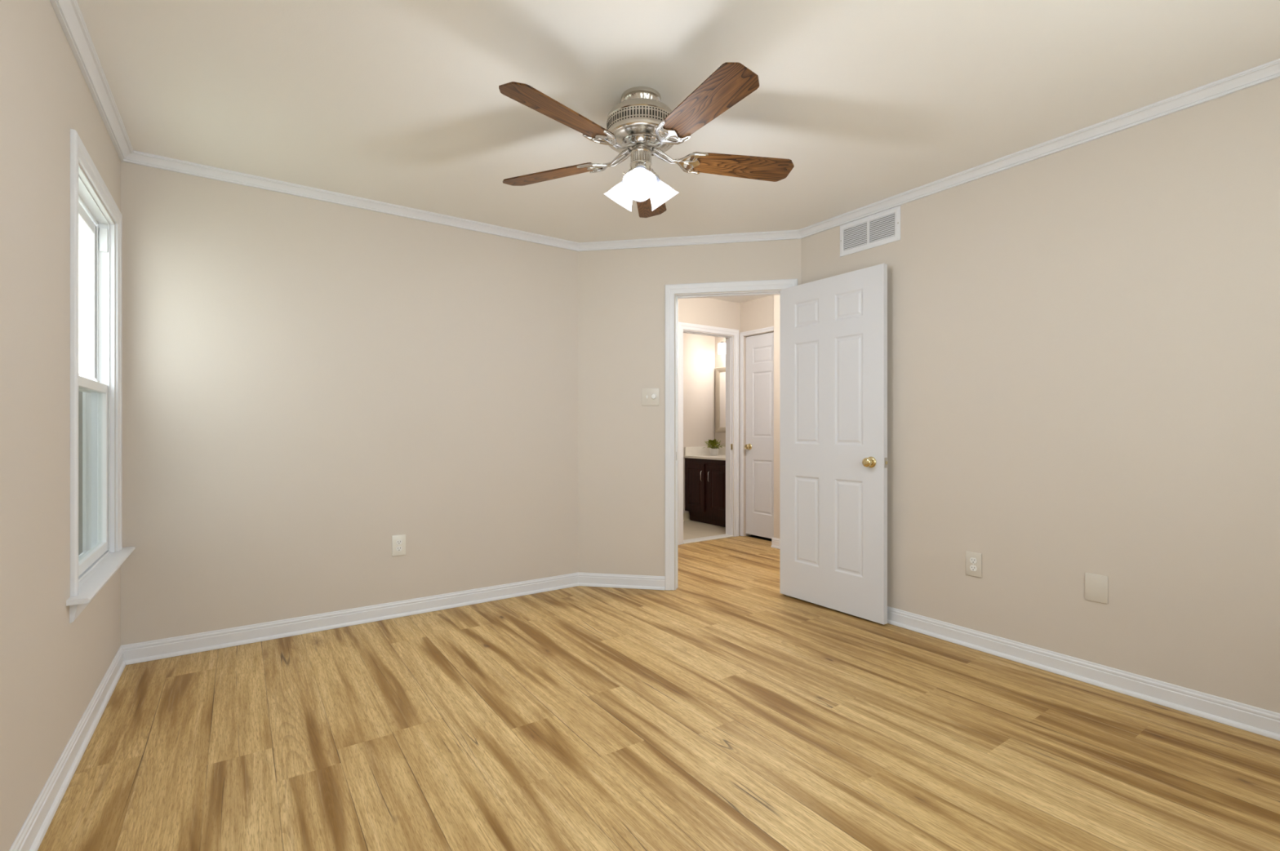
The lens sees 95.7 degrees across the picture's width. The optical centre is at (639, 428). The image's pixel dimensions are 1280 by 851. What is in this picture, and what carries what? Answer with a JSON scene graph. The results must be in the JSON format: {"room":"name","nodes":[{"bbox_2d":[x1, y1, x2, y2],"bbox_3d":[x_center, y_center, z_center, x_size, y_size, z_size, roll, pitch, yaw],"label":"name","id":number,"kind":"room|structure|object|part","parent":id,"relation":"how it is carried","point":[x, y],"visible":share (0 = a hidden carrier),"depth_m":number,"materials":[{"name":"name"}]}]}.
{"room":"empty bedroom","nodes":[
{"label":"empty bedroom","id":0,"kind":"room"},
{"bbox_2d":[0,0,120,850],"bbox_3d":[-1.345,-0.098,1.026,0.120,2.440,4.119,0,0,-35],"label":"wall","id":1,"kind":"structure","parent":0,"point":[52,668],"depth_m":1.61,"materials":[{"name":"beige paint"}]},
{"bbox_2d":[8,645,125,850],"bbox_3d":[-1.286,1.075,1.067,0.022,0.091,4.118,0,0,-35],"label":"baseboard","id":2,"kind":"structure","parent":1,"relation":"attached to","point":[32,833],"depth_m":1.84,"materials":[{"name":"white paint"}]},
{"bbox_2d":[49,0,133,161],"bbox_3d":[-1.274,-1.295,1.075,0.052,0.046,4.118,0,0,-35],"label":"crown molding","id":3,"kind":"structure","parent":1,"relation":"attached to","point":[68,14],"depth_m":2.08,"materials":[{"name":"white paint"}]},
{"bbox_2d":[66,128,135,623],"bbox_3d":[-2.181,-0.177,2.289,0.172,1.645,1.027,0,0,-35],"label":"window","id":4,"kind":"structure","parent":1,"relation":"in","point":[97,552],"depth_m":2.56,"materials":[{"name":"white paint"}]},
{"bbox_3d":[-2.220,-0.531,2.263,0.029,0.746,0.762,0,0,-35],"label":"sash","id":5,"kind":"part","parent":4,"relation":"part of","materials":[{"name":"white plastic"}]},
{"bbox_3d":[-2.189,0.175,2.285,0.030,0.742,0.762,0,0,-35],"label":"sash","id":6,"kind":"part","parent":4,"relation":"part of","materials":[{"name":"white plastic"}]},
{"bbox_3d":[-2.212,-0.184,2.269,0.098,1.487,0.779,0,0,-35],"label":"frame","id":7,"kind":"part","parent":4,"relation":"part of","materials":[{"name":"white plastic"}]},
{"bbox_3d":[-2.147,0.568,2.313,0.087,0.017,1.027,0,0,-35],"label":"sill","id":8,"kind":"part","parent":4,"relation":"part of","materials":[{"name":"white paint"}]},
{"bbox_2d":[120,161,577,645],"bbox_3d":[-1.536,-0.098,3.466,2.584,2.440,0.110,0,0,-35],"label":"wall","id":9,"kind":"structure","parent":0,"point":[308,385],"depth_m":3.25,"materials":[{"name":"beige paint"}]},
{"bbox_2d":[121,572,578,665],"bbox_3d":[-1.449,1.075,3.446,2.464,0.091,0.022,0,0,-35],"label":"baseboard","id":10,"kind":"structure","parent":9,"relation":"attached to","point":[145,651],"depth_m":3.24,"materials":[{"name":"white paint"}]},
{"bbox_2d":[121,150,579,251],"bbox_3d":[-1.440,-1.295,3.433,2.464,0.046,0.052,0,0,-35],"label":"crown molding","id":11,"kind":"structure","parent":9,"relation":"attached to","point":[137,157],"depth_m":3.23,"materials":[{"name":"white paint"}]},
{"bbox_2d":[391,534,405,556],"bbox_3d":[-1.439,0.696,3.460,0.078,0.122,0.008,0,0,-35],"label":"power outlet","id":12,"kind":"object","parent":9,"relation":"attached to","point":[398,542],"visible":1,"depth_m":3.46,"materials":[{"name":"white plastic"}]},
{"bbox_2d":[395,546,402,551],"bbox_3d":[-1.438,0.716,3.458,0.034,0.028,0.002,0,0,-35],"label":"receptacle","id":13,"kind":"object","parent":12,"relation":"attached to","point":[398,548],"depth_m":3.46,"materials":[{"name":"grey plastic"}]},
{"bbox_2d":[395,539,402,545],"bbox_3d":[-1.438,0.677,3.458,0.034,0.028,0.002,0,0,-35],"label":"receptacle","id":14,"kind":"object","parent":12,"relation":"attached to","point":[398,542],"depth_m":3.46,"materials":[{"name":"grey plastic"}]},
{"bbox_2d":[37,520,1279,850],"bbox_3d":[0.428,1.150,3.429,5.591,0.064,6.090,0,0,-35],"label":"floor","id":15,"kind":"structure","parent":0,"point":[722,710],"depth_m":2.06,"materials":[{"name":"brown wood"}]},
{"bbox_2d":[684,457,725,527],"bbox_3d":[0.961,0.736,6.861,0.533,0.764,0.807,0,0,-35],"label":"bathroom vanity","id":16,"kind":"object","parent":15,"relation":"on","point":[704,479],"visible":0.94,"depth_m":6.75,"materials":[{"name":"brown wood"}]},
{"bbox_3d":[0.655,0.691,6.898,0.018,0.558,0.342,0,0,-35],"label":"door","id":17,"kind":"part","parent":16,"relation":"part of","materials":[{"name":"brown wood"}]},
{"bbox_2d":[684,446,725,460],"bbox_3d":[0.974,0.288,6.864,0.510,0.130,0.817,0,0,-35],"label":"countertop","id":18,"kind":"structure","parent":16,"relation":"on","point":[702,453],"depth_m":7.10,"materials":[{"name":"beige stone"}]},
{"bbox_2d":[704,438,724,455],"bbox_3d":[0.906,0.216,7.069,0.267,0.217,0.264,0,0,-35],"label":"potted plant","id":19,"kind":"object","parent":18,"relation":"on","point":[711,444],"visible":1,"depth_m":7.02,"materials":[{"name":"green plant"}]},
{"bbox_3d":[0.900,0.282,7.052,0.106,0.085,0.106,0,0,-35],"label":"pot","id":20,"kind":"part","parent":19,"relation":"part of","materials":[{"name":"white ceramic"}]},
{"bbox_3d":[0.887,0.691,6.562,0.018,0.558,0.342,0,0,-35],"label":"door","id":21,"kind":"part","parent":16,"relation":"part of","materials":[{"name":"brown wood"}]},
{"bbox_2d":[683,534,733,544],"bbox_3d":[0.666,1.115,5.873,0.668,0.012,0.122,0,0,-35],"label":"threshold","id":22,"kind":"object","parent":15,"relation":"on","point":[721,536],"visible":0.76,"depth_m":5.85,"materials":[{"name":"stone"}]},
{"bbox_2d":[76,0,1279,303],"bbox_3d":[0.444,-1.368,3.415,5.781,0.100,6.290,0,0,-35],"label":"ceiling","id":23,"kind":"structure","parent":0,"point":[396,102],"depth_m":2.20,"materials":[{"name":"white paint"}]},
{"bbox_2d":[498,62,794,217],"bbox_3d":[0.016,-1.100,2.269,1.245,0.435,1.213,0,0,-35],"label":"ceiling fan","id":24,"kind":"object","parent":23,"relation":"hanging from","point":[640,126],"visible":1,"depth_m":2.21,"materials":[{"name":"brown wood"}]},
{"bbox_3d":[-0.383,-1.086,2.478,0.445,0.036,0.139,0,0,24],"label":"blade","id":25,"kind":"part","parent":24,"relation":"part of","materials":[{"name":"brown wood"}]},
{"bbox_3d":[-0.277,-1.086,1.993,0.139,0.036,0.445,0,0,42],"label":"blade","id":26,"kind":"part","parent":24,"relation":"part of","materials":[{"name":"brown wood"}]},
{"bbox_3d":[-0.061,-0.968,2.349,0.136,0.112,0.127,43,21,25],"label":"lamp shade","id":27,"kind":"part","parent":24,"relation":"part of","materials":[{"name":"white glass"}]},
{"bbox_3d":[0.001,-0.968,2.231,0.127,0.112,0.136,0,-38,2],"label":"lamp shade","id":28,"kind":"part","parent":24,"relation":"part of","materials":[{"name":"white glass"}]},
{"bbox_3d":[0.001,-0.980,2.240,0.044,0.081,0.044,0,-38,2],"label":"bulb","id":29,"kind":"part","parent":24,"relation":"part of","materials":[{"name":"white glass"}]},
{"bbox_3d":[0.046,-1.086,2.729,0.139,0.036,0.445,0,0,6],"label":"blade","id":30,"kind":"part","parent":24,"relation":"part of","materials":[{"name":"brown wood"}]},
{"bbox_3d":[0.073,-0.968,2.344,0.136,0.112,0.127,-41,18,-21],"label":"lamp shade","id":31,"kind":"part","parent":24,"relation":"part of","materials":[{"name":"white glass"}]},
{"bbox_3d":[0.217,-1.086,1.944,0.139,0.036,0.445,0,0,-30],"label":"blade","id":32,"kind":"part","parent":24,"relation":"part of","materials":[{"name":"brown wood"}]},
{"bbox_3d":[0.417,-1.086,2.398,0.445,0.036,0.139,0,0,-12],"label":"blade","id":33,"kind":"part","parent":24,"relation":"part of","materials":[{"name":"brown wood"}]},
{"bbox_2d":[577,239,800,590],"bbox_3d":[0.328,-0.098,4.072,1.546,2.440,0.110,0,0,10],"label":"wall","id":34,"kind":"structure","parent":0,"point":[621,292],"depth_m":4.09,"materials":[{"name":"beige paint"}]},
{"bbox_2d":[578,572,665,590],"bbox_3d":[-0.135,1.075,4.089,0.628,0.091,0.022,0,0,10],"label":"baseboard","id":35,"kind":"structure","parent":34,"relation":"attached to","point":[588,580],"depth_m":4.09,"materials":[{"name":"white paint"}]},
{"bbox_2d":[641,388,659,405],"bbox_3d":[0.072,-0.223,4.050,0.124,0.122,0.024,0,0,10],"label":"light switch","id":36,"kind":"object","parent":34,"relation":"attached to","point":[650,397],"visible":1,"depth_m":4.06,"materials":[{"name":"beige paint"}]},
{"bbox_3d":[0.096,-0.225,4.043,0.037,0.037,0.019,0,0,10],"label":"dimmer knob","id":37,"kind":"part","parent":36,"relation":"part of","materials":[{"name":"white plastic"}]},
{"bbox_2d":[578,230,800,251],"bbox_3d":[0.314,-1.295,3.992,1.546,0.046,0.052,0,0,10],"label":"crown molding","id":38,"kind":"structure","parent":34,"relation":"attached to","point":[786,234],"depth_m":3.98,"materials":[{"name":"white paint"}]},
{"bbox_2d":[665,279,797,595],"bbox_3d":[0.625,0.058,4.010,0.896,2.125,0.127,0,0,10],"label":"door frame","id":39,"kind":"structure","parent":34,"relation":"attached to","point":[764,285],"depth_m":4.02,"materials":[{"name":"white paint"}]},
{"bbox_2d":[779,263,887,624],"bbox_3d":[1.178,0.086,3.608,0.148,2.048,0.785,0,0,-35],"label":"door","id":40,"kind":"structure","parent":39,"relation":"attached to","point":[833,330],"depth_m":3.55,"materials":[{"name":"white paint"}]},
{"bbox_3d":[1.313,0.193,3.332,0.056,0.065,0.065,0,0,-35],"label":"knob","id":41,"kind":"part","parent":40,"relation":"part of","materials":[{"name":"gold metal"}]},
{"bbox_3d":[1.396,0.193,3.293,0.025,0.058,0.002,0,0,-35],"label":"latch plate","id":42,"kind":"part","parent":40,"relation":"part of","materials":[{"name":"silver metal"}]},
{"bbox_2d":[683,333,715,513],"bbox_3d":[0.085,-0.098,6.816,2.100,2.440,0.110,0,0,-35],"label":"wall","id":43,"kind":"structure","parent":0,"point":[699,351],"depth_m":7.19,"materials":[{"name":"beige paint"}]},
{"bbox_2d":[683,512,689,520],"bbox_3d":[-0.022,1.075,6.662,1.530,0.091,0.022,0,0,-35],"label":"baseboard","id":44,"kind":"structure","parent":43,"relation":"attached to","point":[686,516],"depth_m":7.07,"materials":[{"name":"beige"}]},
{"bbox_2d":[678,297,740,536],"bbox_3d":[0.235,-0.098,5.582,2.142,2.440,0.110,0,0,-35],"label":"wall","id":45,"kind":"structure","parent":0,"point":[709,312],"depth_m":5.89,"materials":[{"name":"beige paint"}]},
{"bbox_2d":[678,321,773,545],"bbox_3d":[0.843,0.043,5.647,0.847,2.155,0.696,0,0,-35],"label":"door frame","id":46,"kind":"structure","parent":45,"relation":"attached to","point":[682,326],"depth_m":6.03,"materials":[{"name":"white paint"}]},
{"bbox_2d":[715,337,725,447],"bbox_3d":[1.277,-0.098,6.973,0.110,2.440,0.986,0,0,-35],"label":"wall","id":47,"kind":"structure","parent":0,"point":[720,359],"depth_m":7.28,"materials":[{"name":"beige paint"}]},
{"bbox_2d":[684,446,725,455],"bbox_3d":[0.979,0.274,6.867,0.498,0.102,0.816,0,0,-35],"label":"backsplash","id":48,"kind":"structure","parent":47,"relation":"attached to","point":[688,451],"depth_m":7.18,"materials":[{"name":"beige stone"}]},
{"bbox_2d":[715,366,725,432],"bbox_3d":[1.157,-0.363,7.029,0.024,0.810,0.690,0,0,-35],"label":"wall mirror","id":49,"kind":"object","parent":47,"relation":"attached to","point":[720,371],"visible":0.38,"depth_m":7.24,"materials":[{"name":"white mirror"}]},
{"bbox_2d":[720,372,725,427],"bbox_3d":[1.164,-0.363,7.034,0.005,0.686,0.566,0,0,-35],"label":"mirror glass","id":50,"kind":"object","parent":49,"relation":"attached to","point":[722,375],"depth_m":7.22,"materials":[{"name":"white mirror"}]},
{"bbox_2d":[717,341,725,354],"bbox_3d":[1.141,-0.992,6.933,0.160,0.149,0.560,0,0,-35],"label":"vanity light","id":51,"kind":"object","parent":47,"relation":"attached to","point":[722,346],"visible":0.29,"depth_m":7.04,"materials":[{"name":"white glass"}]},
{"bbox_2d":[740,295,773,536],"bbox_3d":[1.275,-0.098,5.864,0.110,2.440,0.610,0,0,-35],"label":"wall","id":52,"kind":"structure","parent":0,"point":[758,313],"depth_m":5.97,"materials":[{"name":"beige paint"}]},
{"bbox_2d":[744,332,773,538],"bbox_3d":[1.227,0.068,5.864,0.092,2.052,0.460,0,0,-35],"label":"door","id":53,"kind":"structure","parent":52,"relation":"in","point":[759,446],"depth_m":5.90,"materials":[{"name":"white paint"}]},
{"bbox_3d":[1.115,0.186,5.995,0.056,0.065,0.065,0,0,-35],"label":"knob","id":54,"kind":"part","parent":53,"relation":"part of","materials":[{"name":"gold metal"}]},
{"bbox_2d":[773,294,779,538],"bbox_3d":[1.918,-0.098,4.789,0.277,2.440,1.890,0,0,-35],"label":"wall","id":55,"kind":"structure","parent":0,"point":[776,297],"depth_m":5.46,"materials":[{"name":"beige paint"}]},
{"bbox_2d":[770,537,779,549],"bbox_3d":[1.785,1.075,4.718,0.022,0.091,1.885,0,0,-35],"label":"baseboard","id":56,"kind":"structure","parent":55,"relation":"attached to","point":[775,542],"depth_m":5.45,"materials":[{"name":"white paint"}]},
{"bbox_2d":[800,77,1279,713],"bbox_3d":[1.986,-0.098,2.668,0.110,2.440,3.025,0,0,-35],"label":"wall","id":57,"kind":"structure","parent":0,"point":[1083,340],"depth_m":2.53,"materials":[{"name":"beige paint"}]},
{"bbox_2d":[840,205,900,257],"bbox_3d":[1.364,-1.174,3.461,0.008,0.196,0.404,0,0,-35],"label":"air vent","id":58,"kind":"object","parent":57,"relation":"in","point":[882,228],"visible":1,"depth_m":3.44,"materials":[{"name":"white metal"}]},
{"bbox_2d":[965,551,982,577],"bbox_3d":[1.707,0.694,2.966,0.008,0.122,0.078,0,0,-35],"label":"power outlet","id":59,"kind":"object","parent":57,"relation":"attached to","point":[973,560],"visible":1,"depth_m":2.96,"materials":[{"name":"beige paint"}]},
{"bbox_2d":[969,565,977,571],"bbox_3d":[1.705,0.713,2.964,0.002,0.028,0.034,0,0,-35],"label":"receptacle","id":60,"kind":"object","parent":59,"relation":"attached to","point":[972,568],"depth_m":2.96,"materials":[{"name":"grey plastic"}]},
{"bbox_2d":[969,557,977,564],"bbox_3d":[1.705,0.674,2.964,0.002,0.028,0.034,0,0,-35],"label":"receptacle","id":61,"kind":"object","parent":59,"relation":"attached to","point":[972,560],"depth_m":2.96,"materials":[{"name":"grey plastic"}]},
{"bbox_2d":[798,58,1279,239],"bbox_3d":[1.919,-1.295,2.622,0.052,0.046,3.025,0,0,-35],"label":"crown molding","id":62,"kind":"structure","parent":57,"relation":"attached to","point":[1269,71],"depth_m":2.59,"materials":[{"name":"white paint"}]},
{"bbox_2d":[887,606,1279,741],"bbox_3d":[1.931,1.075,2.630,0.022,0.091,3.025,0,0,-35],"label":"baseboard","id":63,"kind":"structure","parent":57,"relation":"attached to","point":[1258,721],"depth_m":2.50,"materials":[{"name":"white paint"}]},
{"bbox_2d":[1084,573,1107,604],"bbox_3d":[2.002,0.699,2.541,0.006,0.120,0.083,0,0,-35],"label":"cover","id":64,"kind":"object","parent":57,"relation":"attached to","point":[1095,585],"visible":1,"depth_m":2.54,"materials":[{"name":"beige paint"}]}
]}

